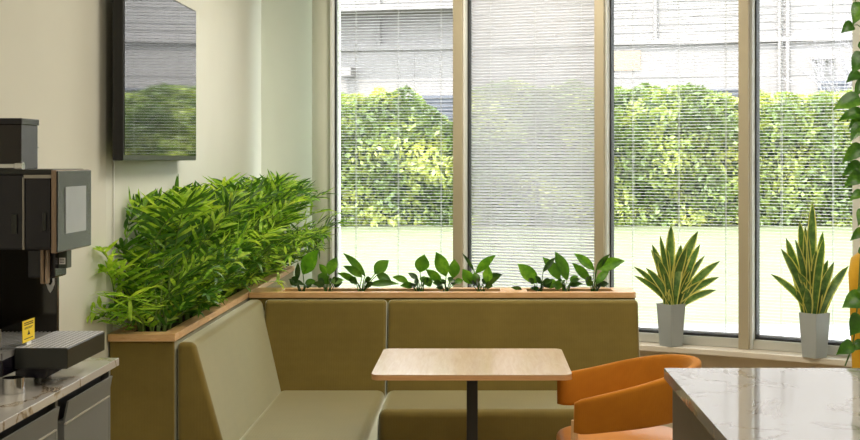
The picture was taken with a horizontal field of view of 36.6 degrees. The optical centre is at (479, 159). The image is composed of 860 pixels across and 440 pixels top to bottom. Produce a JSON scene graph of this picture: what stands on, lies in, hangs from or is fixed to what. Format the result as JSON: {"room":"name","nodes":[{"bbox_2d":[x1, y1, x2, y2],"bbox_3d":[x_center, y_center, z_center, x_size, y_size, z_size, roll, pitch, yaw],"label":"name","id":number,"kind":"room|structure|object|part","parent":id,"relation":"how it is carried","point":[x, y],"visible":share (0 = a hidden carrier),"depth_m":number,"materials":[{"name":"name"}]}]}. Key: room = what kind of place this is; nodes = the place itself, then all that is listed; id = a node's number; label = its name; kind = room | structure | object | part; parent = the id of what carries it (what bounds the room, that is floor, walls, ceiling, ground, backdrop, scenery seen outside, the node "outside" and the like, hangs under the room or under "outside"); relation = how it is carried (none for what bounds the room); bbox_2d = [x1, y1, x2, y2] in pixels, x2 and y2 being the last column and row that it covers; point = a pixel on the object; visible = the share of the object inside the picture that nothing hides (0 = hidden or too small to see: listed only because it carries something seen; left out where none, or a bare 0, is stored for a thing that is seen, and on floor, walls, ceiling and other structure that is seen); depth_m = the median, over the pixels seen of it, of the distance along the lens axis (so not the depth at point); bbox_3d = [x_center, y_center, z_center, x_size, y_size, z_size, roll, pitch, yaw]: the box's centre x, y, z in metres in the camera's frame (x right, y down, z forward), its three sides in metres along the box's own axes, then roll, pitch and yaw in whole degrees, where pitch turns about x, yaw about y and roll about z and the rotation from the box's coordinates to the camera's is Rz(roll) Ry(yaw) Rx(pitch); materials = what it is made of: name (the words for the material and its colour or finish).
{"room":"office break room","nodes":[
{"label":"office break room","id":0,"kind":"room"},
{"bbox_2d":[0,0,260,357],"bbox_3d":[-1.665,0.050,2.450,0.670,2.900,11.300,0,0,0],"label":"wall","id":1,"kind":"structure","parent":0,"point":[56,56],"depth_m":4.58,"materials":[{"name":"paint"}]},
{"bbox_2d":[113,160,114,329],"bbox_3d":[-1.327,0.228,4.707,0.006,0.775,0.008,0,0,0],"label":"cable cover","id":2,"kind":"object","parent":1,"relation":"attached to","point":[113,160],"visible":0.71,"depth_m":4.70,"materials":[{"name":"white plastic"}]},
{"bbox_2d":[113,0,195,160],"bbox_3d":[-1.289,-0.328,5.147,0.080,0.660,1.175,0,0,0],"label":"television","id":3,"kind":"object","parent":1,"relation":"attached to","point":[154,41],"visible":1,"depth_m":4.97,"materials":[{"name":"plastic"}]},
{"bbox_2d":[261,0,311,286],"bbox_3d":[-1.125,0.050,8.000,0.410,2.900,0.200,0,0,0],"label":"wall","id":4,"kind":"structure","parent":0,"point":[286,25],"depth_m":7.90,"materials":[{"name":"paint"}]},
{"bbox_2d":[312,0,340,286],"bbox_3d":[-0.910,0.050,7.700,0.170,2.900,0.170,0,0,0],"label":"window frame","id":5,"kind":"structure","parent":0,"point":[320,8],"depth_m":7.62,"materials":[{"name":"paint"}]},
{"bbox_2d":[639,351,851,427],"bbox_3d":[1.127,1.260,6.854,4.376,0.480,0.493,0,0,26],"label":"wall","id":6,"kind":"structure","parent":0,"point":[707,361],"depth_m":6.81,"materials":[{"name":"paint"}]},
{"bbox_2d":[639,341,851,366],"bbox_3d":[0.653,1.005,7.098,3.312,0.030,0.472,0,0,22],"label":"sill","id":7,"kind":"structure","parent":6,"relation":"attached to","point":[643,346],"depth_m":6.72,"materials":[{"name":"beige stone"}]},
{"bbox_2d":[633,226,719,346],"bbox_3d":[1.045,0.667,6.930,0.460,0.645,0.154,0,0,0],"label":"snake plant","id":8,"kind":"object","parent":7,"relation":"on","point":[675,283],"visible":1,"depth_m":6.91,"materials":[{"name":"green plant"}]},
{"bbox_3d":[1.018,0.877,6.930,0.113,0.224,0.113,0,0,-38],"label":"pot","id":9,"kind":"part","parent":8,"relation":"part of","materials":[{"name":"white ceramic"}]},
{"bbox_2d":[771,202,847,358],"bbox_3d":[1.663,0.600,6.530,0.385,0.780,0.153,0,0,0],"label":"snake plant","id":10,"kind":"object","parent":7,"relation":"on","point":[814,290],"visible":1,"depth_m":6.50,"materials":[{"name":"green plant"}]},
{"bbox_3d":[1.680,0.878,6.530,0.113,0.224,0.113,0,0,-36],"label":"pot","id":11,"kind":"part","parent":10,"relation":"part of","materials":[{"name":"grey ceramic"}]},
{"bbox_2d":[852,0,859,255],"bbox_3d":[1.930,0.050,6.120,0.340,2.900,0.340,0,0,0],"label":"column","id":12,"kind":"structure","parent":0,"point":[855,33],"depth_m":6.10,"materials":[{"name":"paint"}]},
{"bbox_3d":[0.600,-1.475,2.450,5.200,0.150,11.300,0,0,0],"label":"ceiling","id":13,"kind":"structure","parent":0,"visible":0},
{"bbox_2d":[833,0,859,365],"bbox_3d":[1.400,-0.339,4.593,0.365,2.122,0.243,0,0,0],"label":"pothos","id":14,"kind":"object","parent":13,"relation":"hanging from","point":[851,99],"visible":1,"depth_m":4.52,"materials":[{"name":"green plant"}]},
{"bbox_3d":[0.600,1.560,2.450,5.200,0.120,11.300,0,0,0],"label":"floor","id":15,"kind":"structure","parent":0,"visible":0},
{"bbox_2d":[0,400,59,439],"bbox_3d":[-1.286,1.062,3.128,0.367,0.874,0.614,0,0,0],"label":"base cabinet","id":16,"kind":"object","parent":15,"relation":"on","point":[43,424],"visible":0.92,"depth_m":3.28,"materials":[{"name":"grey laminate"}]},
{"bbox_3d":[-1.125,1.054,3.123,0.020,0.692,0.581,0,0,0],"label":"door","id":17,"kind":"part","parent":16,"relation":"part of","materials":[{"name":"grey laminate"}]},
{"bbox_3d":[-1.293,1.018,3.426,0.354,0.785,0.018,0,0,0],"label":"panel","id":18,"kind":"part","parent":16,"relation":"part of","materials":[{"name":"grey laminate"}]},
{"bbox_2d":[0,358,118,432],"bbox_3d":[-1.315,0.612,2.772,0.440,0.023,2.345,0,0,0],"label":"countertop","id":19,"kind":"structure","parent":16,"relation":"on","point":[39,393],"depth_m":3.43,"materials":[{"name":"white stone"}]},
{"bbox_2d":[0,118,104,394],"bbox_3d":[-1.299,0.246,3.562,0.442,0.708,0.491,0,0,0],"label":"coffee machine","id":20,"kind":"object","parent":19,"relation":"on","point":[45,214],"visible":0.99,"depth_m":3.42,"materials":[{"name":"black metal"}]},
{"bbox_2d":[11,214,16,233],"bbox_3d":[-1.198,0.165,3.342,0.015,0.050,0.005,0,0,0],"label":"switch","id":21,"kind":"object","parent":20,"relation":"attached to","point":[13,216],"depth_m":3.34,"materials":[{"name":"black plastic"}]},
{"bbox_3d":[-1.302,-0.100,3.415,0.243,0.016,0.132,0,0,0],"label":"lid","id":22,"kind":"part","parent":20,"relation":"part of","materials":[{"name":"black plastic"}]},
{"bbox_2d":[22,317,34,344],"bbox_3d":[-1.212,0.464,3.491,0.004,0.070,0.092,0,0,0],"label":"card","id":23,"kind":"object","parent":20,"relation":"on","point":[28,326],"visible":1,"depth_m":3.49,"materials":[{"name":"yellow paper"}]},
{"bbox_2d":[24,320,32,339],"bbox_3d":[-1.212,0.456,3.491,0.001,0.045,0.068,0,0,0],"label":"print","id":24,"kind":"object","parent":23,"relation":"attached to","point":[28,324],"depth_m":3.49,"materials":[{"name":"black"}]},
{"bbox_3d":[-1.326,0.384,3.799,0.188,0.303,0.018,0,0,0],"label":"cavity plate","id":25,"kind":"part","parent":20,"relation":"part of","materials":[{"name":"black metal"}]},
{"bbox_3d":[-1.300,0.031,3.480,0.400,0.014,0.260,0,0,0],"label":"plate","id":26,"kind":"part","parent":20,"relation":"part of","materials":[{"name":"black metal"}]},
{"bbox_2d":[42,213,46,230],"bbox_3d":[-1.117,0.159,3.334,0.010,0.047,0.005,0,0,0],"label":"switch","id":27,"kind":"object","parent":20,"relation":"attached to","point":[44,215],"depth_m":3.33,"materials":[{"name":"black plastic"}]},
{"bbox_2d":[14,331,104,377],"bbox_3d":[-1.155,0.534,3.590,0.141,0.081,0.340,0,0,0],"label":"drip tray","id":28,"kind":"object","parent":20,"relation":"on","point":[46,355],"depth_m":3.44,"materials":[{"name":"black metal"}]},
{"bbox_3d":[-1.091,0.133,3.470,0.014,0.213,0.285,0,0,0],"label":"panel frame","id":29,"kind":"part","parent":20,"relation":"part of","materials":[{"name":"brown metal"}]},
{"bbox_3d":[-1.082,0.133,3.470,0.004,0.209,0.285,0,0,0],"label":"touch panel","id":30,"kind":"part","parent":20,"relation":"part of","materials":[{"name":"grey plastic"}]},
{"bbox_2d":[58,371,111,439],"bbox_3d":[-1.286,1.062,3.700,0.367,0.874,0.449,0,0,0],"label":"base cabinet","id":31,"kind":"object","parent":15,"relation":"on","point":[84,413],"visible":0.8,"depth_m":3.69,"materials":[{"name":"grey laminate"}]},
{"bbox_3d":[-1.125,1.054,3.695,0.020,0.692,0.416,0,0,0],"label":"door","id":32,"kind":"part","parent":31,"relation":"part of","materials":[{"name":"grey laminate"}]},
{"bbox_3d":[-1.118,0.677,3.695,0.030,0.061,0.416,0,0,0],"label":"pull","id":33,"kind":"part","parent":31,"relation":"part of","materials":[{"name":"grey laminate"}]},
{"bbox_3d":[-1.293,1.018,3.916,0.354,0.785,0.018,0,0,0],"label":"panel","id":34,"kind":"part","parent":31,"relation":"part of","materials":[{"name":"grey laminate"}]},
{"bbox_2d":[108,266,294,439],"bbox_3d":[-1.206,1.059,6.125,0.241,0.878,2.990,0,0,0],"label":"planter box","id":35,"kind":"object","parent":15,"relation":"on","point":[144,384],"visible":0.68,"depth_m":4.64,"materials":[{"name":"brown wood"}]},
{"bbox_2d":[86,185,237,331],"bbox_3d":[-1.152,0.368,4.897,0.411,0.553,0.894,0,0,0],"label":"palm","id":36,"kind":"object","parent":35,"relation":"on","point":[149,303],"visible":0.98,"depth_m":4.79,"materials":[{"name":"green plant"}]},
{"bbox_2d":[135,184,260,322],"bbox_3d":[-1.130,0.372,5.231,0.392,0.545,0.920,0,0,0],"label":"palm","id":37,"kind":"object","parent":35,"relation":"on","point":[233,197],"visible":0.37,"depth_m":5.26,"materials":[{"name":"green plant"}]},
{"bbox_3d":[-1.144,0.400,5.226,0.350,0.489,0.649,0,0,0],"label":"stem","id":38,"kind":"part","parent":37,"relation":"part of","materials":[{"name":"green plant"}]},
{"bbox_2d":[170,175,280,308],"bbox_3d":[-1.110,0.351,5.700,0.434,0.587,0.940,0,0,0],"label":"palm","id":39,"kind":"object","parent":35,"relation":"on","point":[233,284],"visible":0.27,"depth_m":5.69,"materials":[{"name":"green plant"}]},
{"bbox_3d":[-1.184,0.392,5.676,0.371,0.506,0.631,0,0,19],"label":"stem","id":40,"kind":"part","parent":39,"relation":"part of","materials":[{"name":"green plant"}]},
{"bbox_2d":[191,172,291,299],"bbox_3d":[-1.105,0.349,6.172,0.440,0.591,0.971,0,0,0],"label":"palm","id":41,"kind":"object","parent":35,"relation":"on","point":[254,263],"visible":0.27,"depth_m":6.00,"materials":[{"name":"green plant"}]},
{"bbox_3d":[-1.133,0.381,6.161,0.372,0.528,0.761,0,0,0],"label":"stem","id":42,"kind":"part","parent":41,"relation":"part of","materials":[{"name":"green plant"}]},
{"bbox_2d":[211,169,324,290],"bbox_3d":[-1.055,0.343,6.535,0.551,0.602,1.043,0,0,0],"label":"palm","id":43,"kind":"object","parent":35,"relation":"on","point":[263,209],"visible":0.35,"depth_m":6.44,"materials":[{"name":"green plant"}]},
{"bbox_3d":[-1.094,0.389,6.534,0.452,0.510,0.833,0,0,0],"label":"stem","id":44,"kind":"part","parent":43,"relation":"part of","materials":[{"name":"green plant"}]},
{"bbox_2d":[226,171,330,281],"bbox_3d":[-1.056,0.351,6.931,0.548,0.587,1.042,0,0,0],"label":"palm","id":45,"kind":"object","parent":35,"relation":"on","point":[246,180],"visible":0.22,"depth_m":6.84,"materials":[{"name":"green plant"}]},
{"bbox_3d":[-1.093,0.382,6.922,0.442,0.525,0.804,0,0,0],"label":"stem","id":46,"kind":"part","parent":45,"relation":"part of","materials":[{"name":"green plant"}]},
{"bbox_2d":[248,172,356,271],"bbox_3d":[-1.012,0.354,7.339,0.631,0.582,1.044,0,0,0],"label":"palm","id":47,"kind":"object","parent":35,"relation":"on","point":[319,244],"visible":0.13,"depth_m":7.33,"materials":[{"name":"green plant"}]},
{"bbox_3d":[-1.071,0.390,7.333,0.497,0.509,0.815,0,0,0],"label":"stem","id":48,"kind":"part","parent":47,"relation":"part of","materials":[{"name":"green plant"}]},
{"bbox_2d":[178,300,386,439],"bbox_3d":[-0.758,1.075,5.364,0.652,0.848,1.439,0,0,0],"label":"seat","id":49,"kind":"object","parent":15,"relation":"on","point":[290,369],"visible":0.93,"depth_m":5.59,"materials":[{"name":"green fabric"}]},
{"bbox_3d":[-0.987,1.046,5.364,0.194,0.789,1.437,0,0,0],"label":"backrest","id":50,"kind":"part","parent":49,"relation":"part of","materials":[{"name":"green fabric"}]},
{"bbox_3d":[-0.677,1.224,5.303,0.490,0.352,1.285,0,0,0],"label":"seat","id":51,"kind":"part","parent":49,"relation":"part of","materials":[{"name":"green fabric"}]},
{"bbox_3d":[-0.717,1.046,5.997,0.567,0.789,0.174,0,0,0],"label":"backrest","id":52,"kind":"part","parent":49,"relation":"part of","materials":[{"name":"green fabric"}]},
{"bbox_2d":[249,287,635,343],"bbox_3d":[-0.174,1.059,6.207,1.818,0.878,0.235,0,0,0],"label":"planter box","id":53,"kind":"object","parent":15,"relation":"on","point":[263,294],"visible":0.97,"depth_m":6.10,"materials":[{"name":"brown wood"}]},
{"bbox_2d":[289,250,317,290],"bbox_3d":[-0.843,0.539,6.199,0.144,0.223,0.076,0,0,-8],"label":"peace lily","id":54,"kind":"object","parent":53,"relation":"on","point":[309,261],"visible":0.8,"depth_m":6.20,"materials":[{"name":"green plant"}]},
{"bbox_2d":[313,257,342,290],"bbox_3d":[-0.725,0.557,6.201,0.150,0.187,0.092,0,0,-9],"label":"peace lily","id":55,"kind":"object","parent":53,"relation":"on","point":[323,278],"visible":0.85,"depth_m":6.19,"materials":[{"name":"green plant"}]},
{"bbox_2d":[338,253,397,290],"bbox_3d":[-0.530,0.545,6.180,0.276,0.210,0.135,0,0,-21],"label":"peace lily","id":56,"kind":"object","parent":53,"relation":"on","point":[380,266],"visible":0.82,"depth_m":6.18,"materials":[{"name":"green plant"}]},
{"bbox_2d":[393,255,432,290],"bbox_3d":[-0.315,0.551,6.200,0.177,0.198,0.110,0,0,27],"label":"peace lily","id":57,"kind":"object","parent":53,"relation":"on","point":[422,263],"visible":0.9,"depth_m":6.21,"materials":[{"name":"green plant"}]},
{"bbox_2d":[426,252,462,290],"bbox_3d":[-0.170,0.544,6.201,0.167,0.212,0.102,0,0,-42],"label":"peace lily","id":58,"kind":"object","parent":53,"relation":"on","point":[442,266],"visible":0.84,"depth_m":6.21,"materials":[{"name":"green plant"}]},
{"bbox_2d":[462,253,501,290],"bbox_3d":[0.016,0.547,6.197,0.201,0.206,0.108,0,0,17],"label":"peace lily","id":59,"kind":"object","parent":53,"relation":"on","point":[489,278],"visible":0.84,"depth_m":6.19,"materials":[{"name":"green plant"}]},
{"bbox_2d":[511,257,555,290],"bbox_3d":[0.266,0.557,6.184,0.226,0.187,0.109,0,0,-13],"label":"peace lily","id":60,"kind":"object","parent":53,"relation":"on","point":[528,273],"visible":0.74,"depth_m":6.21,"materials":[{"name":"green plant"}]},
{"bbox_2d":[543,252,581,290],"bbox_3d":[0.394,0.545,6.213,0.190,0.210,0.117,0,0,0],"label":"peace lily","id":61,"kind":"object","parent":53,"relation":"on","point":[560,267],"visible":0.84,"depth_m":6.23,"materials":[{"name":"green plant"}]},
{"bbox_2d":[572,253,623,290],"bbox_3d":[0.560,0.548,6.204,0.258,0.204,0.121,0,0,-7],"label":"peace lily","id":62,"kind":"object","parent":53,"relation":"on","point":[605,264],"visible":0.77,"depth_m":6.20,"materials":[{"name":"green plant"}]},
{"bbox_2d":[372,348,571,439],"bbox_3d":[-0.029,1.129,4.913,0.713,0.740,0.643,0,0,0],"label":"pedestal table","id":63,"kind":"object","parent":15,"relation":"on","point":[471,365],"visible":1,"depth_m":4.82,"materials":[{"name":"brown wood"}]},
{"bbox_3d":[-0.029,1.129,4.910,0.042,0.683,0.040,0,0,0],"label":"post","id":64,"kind":"part","parent":63,"relation":"part of","materials":[{"name":"black metal"}]},
{"bbox_2d":[379,300,639,439],"bbox_3d":[0.154,1.075,5.767,1.162,0.848,0.634,0,0,0],"label":"seat","id":65,"kind":"object","parent":15,"relation":"on","point":[589,333],"visible":0.67,"depth_m":5.98,"materials":[{"name":"green fabric"}]},
{"bbox_3d":[0.152,1.224,5.697,1.159,0.352,0.495,0,0,0],"label":"seat","id":66,"kind":"part","parent":65,"relation":"part of","materials":[{"name":"green fabric"}]},
{"bbox_3d":[0.154,1.046,5.997,1.162,0.789,0.174,0,0,0],"label":"backrest","id":67,"kind":"part","parent":65,"relation":"part of","materials":[{"name":"green fabric"}]},
{"bbox_2d":[556,354,701,439],"bbox_3d":[0.547,1.114,4.776,0.525,0.771,0.615,0,0,0],"label":"tub chair","id":68,"kind":"object","parent":15,"relation":"on","point":[628,399],"visible":0.88,"depth_m":4.72,"materials":[{"name":"orange fabric"}]},
{"bbox_3d":[0.324,1.212,4.612,0.059,0.575,0.028,0,0,-40],"label":"leg","id":69,"kind":"part","parent":68,"relation":"part of","materials":[{"name":"brown wood"}]},
{"bbox_3d":[0.520,1.046,4.775,0.470,0.068,0.460,0,0,0],"label":"seat","id":70,"kind":"part","parent":68,"relation":"part of","materials":[{"name":"orange leather"}]},
{"bbox_2d":[673,390,714,439],"bbox_3d":[1.427,1.065,2.717,1.747,0.867,2.035,0,0,0],"label":"kitchen island","id":71,"kind":"object","parent":15,"relation":"on","point":[686,426],"visible":0.02,"depth_m":3.50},
{"bbox_2d":[664,368,859,439],"bbox_3d":[1.435,0.616,2.706,1.809,0.032,2.092,0,0,0],"label":"island countertop","id":72,"kind":"structure","parent":71,"relation":"on","point":[730,403],"depth_m":3.24,"materials":[{"name":"white stone"}]},
{"bbox_2d":[848,252,859,367],"bbox_3d":[1.930,0.927,5.402,0.773,1.144,0.564,0,0,0],"label":"lounge chair","id":73,"kind":"object","parent":15,"relation":"on","point":[853,274],"visible":0.32,"depth_m":5.44,"materials":[{"name":"yellow fabric"}]},
{"bbox_3d":[1.082,-1.310,6.731,3.960,0.180,2.040,0,0,0],"label":"wall","id":74,"kind":"structure","parent":0,"visible":0},
{"bbox_2d":[330,0,462,286],"bbox_3d":[-0.469,-0.116,7.564,0.805,2.209,0.178,0,0,11],"label":"window","id":75,"kind":"structure","parent":74,"relation":"in","point":[333,3],"depth_m":7.41,"materials":[{"name":"metal"}]},
{"bbox_2d":[338,0,452,286],"bbox_3d":[-0.488,-0.120,7.595,0.710,2.099,0.028,0,0,11],"label":"blind","id":76,"kind":"object","parent":75,"relation":"attached to","point":[441,2],"visible":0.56,"depth_m":7.60,"materials":[{"name":"white plastic"}]},
{"bbox_3d":[-0.225,-0.112,7.546,0.002,2.067,0.021,0,0,11],"label":"cord","id":77,"kind":"part","parent":76,"relation":"part of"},
{"bbox_2d":[463,0,471,286],"bbox_3d":[0.288,-0.116,7.355,0.784,2.208,0.102,0,0,19],"label":"window","id":78,"kind":"structure","parent":74,"relation":"in","point":[467,5],"depth_m":7.47,"materials":[{"name":"metal"}]},
{"bbox_2d":[471,0,593,286],"bbox_3d":[0.304,-0.120,7.382,0.749,2.099,0.028,0,0,19],"label":"blind","id":79,"kind":"object","parent":74,"relation":"attached to","point":[551,102],"visible":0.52,"depth_m":7.38,"materials":[{"name":"white plastic"}]},
{"bbox_3d":[0.062,-0.112,7.467,0.002,2.067,0.021,0,0,19],"label":"cord","id":80,"kind":"part","parent":79,"relation":"part of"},
{"bbox_2d":[594,0,749,349],"bbox_3d":[1.051,-0.116,7.045,0.878,2.209,0.178,0,0,26],"label":"window","id":81,"kind":"structure","parent":74,"relation":"in","point":[645,335],"depth_m":7.13,"materials":[{"name":"metal"}]},
{"bbox_2d":[613,0,737,334],"bbox_3d":[1.069,-0.120,7.067,0.724,2.099,0.028,0,0,26],"label":"blind","id":82,"kind":"object","parent":81,"relation":"attached to","point":[679,1],"visible":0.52,"depth_m":7.06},
{"bbox_3d":[0.846,-0.112,7.178,0.002,2.067,0.021,0,0,26],"label":"cord","id":83,"kind":"part","parent":82,"relation":"part of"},
{"bbox_3d":[1.080,-0.112,7.064,0.002,2.067,0.021,0,0,26],"label":"cord","id":84,"kind":"part","parent":82,"relation":"part of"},
{"bbox_3d":[1.070,0.925,7.069,0.724,0.007,0.024,0,0,26],"label":"rail","id":85,"kind":"part","parent":82,"relation":"part of","materials":[{"name":"white metal"}]},
{"bbox_3d":[1.315,-0.112,6.950,0.002,2.067,0.021,0,0,26],"label":"cord","id":86,"kind":"part","parent":82,"relation":"part of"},
{"bbox_3d":[1.053,-0.116,7.045,0.731,2.208,0.095,0,0,26],"label":"frame","id":87,"kind":"part","parent":81,"relation":"part of","materials":[{"name":"metal"}]},
{"bbox_2d":[750,0,850,356],"bbox_3d":[1.776,-0.116,6.639,0.795,2.208,0.102,0,0,32],"label":"window","id":88,"kind":"structure","parent":74,"relation":"in","point":[756,341],"depth_m":6.80,"materials":[{"name":"metal"}]},
{"bbox_3d":[1.778,-0.116,6.642,0.767,2.208,0.095,0,0,32],"label":"frame","id":89,"kind":"part","parent":88,"relation":"part of","materials":[{"name":"metal"}]},
{"bbox_2d":[759,0,851,341],"bbox_3d":[1.797,-0.120,6.662,0.760,2.099,0.028,0,0,32],"label":"blind","id":90,"kind":"object","parent":88,"relation":"attached to","point":[832,1],"visible":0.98,"depth_m":6.75,"materials":[{"name":"white plastic"}]},
{"bbox_3d":[1.798,0.925,6.664,0.760,0.007,0.024,0,0,32],"label":"rail","id":91,"kind":"part","parent":90,"relation":"part of","materials":[{"name":"white metal"}]},
{"bbox_3d":[1.809,-0.112,6.658,0.002,2.067,0.021,0,0,32],"label":"cord","id":92,"kind":"part","parent":90,"relation":"part of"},
{"label":"outside","id":93,"kind":"structure","parent":0,"visible":0},
{"bbox_2d":[341,225,851,323],"bbox_3d":[10.000,1.635,39.050,100.000,0.230,61.900,0,0,0],"label":"lawn","id":94,"kind":"structure","parent":93,"point":[430,235],"depth_m":20.69,"materials":[{"name":"green plant"}]},
{"bbox_2d":[341,84,452,226],"bbox_3d":[-8.169,-0.090,30.503,15.806,3.328,2.515,0,0,0],"label":"hedge","id":95,"kind":"object","parent":94,"relation":"on","point":[426,183],"visible":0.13,"depth_m":30.00,"materials":[{"name":"green plant"}]},
{"bbox_2d":[341,0,851,120],"bbox_3d":[5.649,-4.480,46.389,110.050,12.000,9.600,0,0,14],"label":"office building","id":96,"kind":"structure","parent":94,"relation":"on","point":[431,79],"depth_m":43.13,"materials":[{"name":"white concrete"}]},
{"bbox_2d":[341,55,834,76],"bbox_3d":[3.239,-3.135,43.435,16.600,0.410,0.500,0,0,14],"label":"wall lamp","id":97,"kind":"object","parent":96,"relation":"attached to","point":[622,69],"depth_m":43.14,"materials":[{"name":"white"}]},
{"bbox_3d":[4.797,-3.305,43.278,1.100,0.650,0.050,0,0,14],"label":"wall panel","id":98,"kind":"part","parent":96,"relation":"part of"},
{"bbox_2d":[472,79,851,226],"bbox_3d":[10.898,-0.241,30.508,22.366,3.631,2.548,0,0,0],"label":"hedge","id":99,"kind":"object","parent":94,"relation":"on","point":[647,164],"visible":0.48,"depth_m":29.94,"materials":[{"name":"green plant"}]},
{"bbox_2d":[777,29,851,102],"bbox_3d":[9.865,-1.040,34.490,3.368,5.089,2.592,0,0,-11],"label":"bare shrub","id":100,"kind":"object","parent":94,"relation":"on","point":[839,45],"visible":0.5,"depth_m":34.64,"materials":[{"name":"grey plant"}]},
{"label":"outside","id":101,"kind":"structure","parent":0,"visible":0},
{"bbox_2d":[639,324,850,339],"bbox_3d":[10.000,1.510,10.010,100.000,0.019,3.780,0,0,0],"label":"path","id":102,"kind":"structure","parent":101,"point":[766,329],"depth_m":11.57,"materials":[{"name":"concrete"}]}
]}

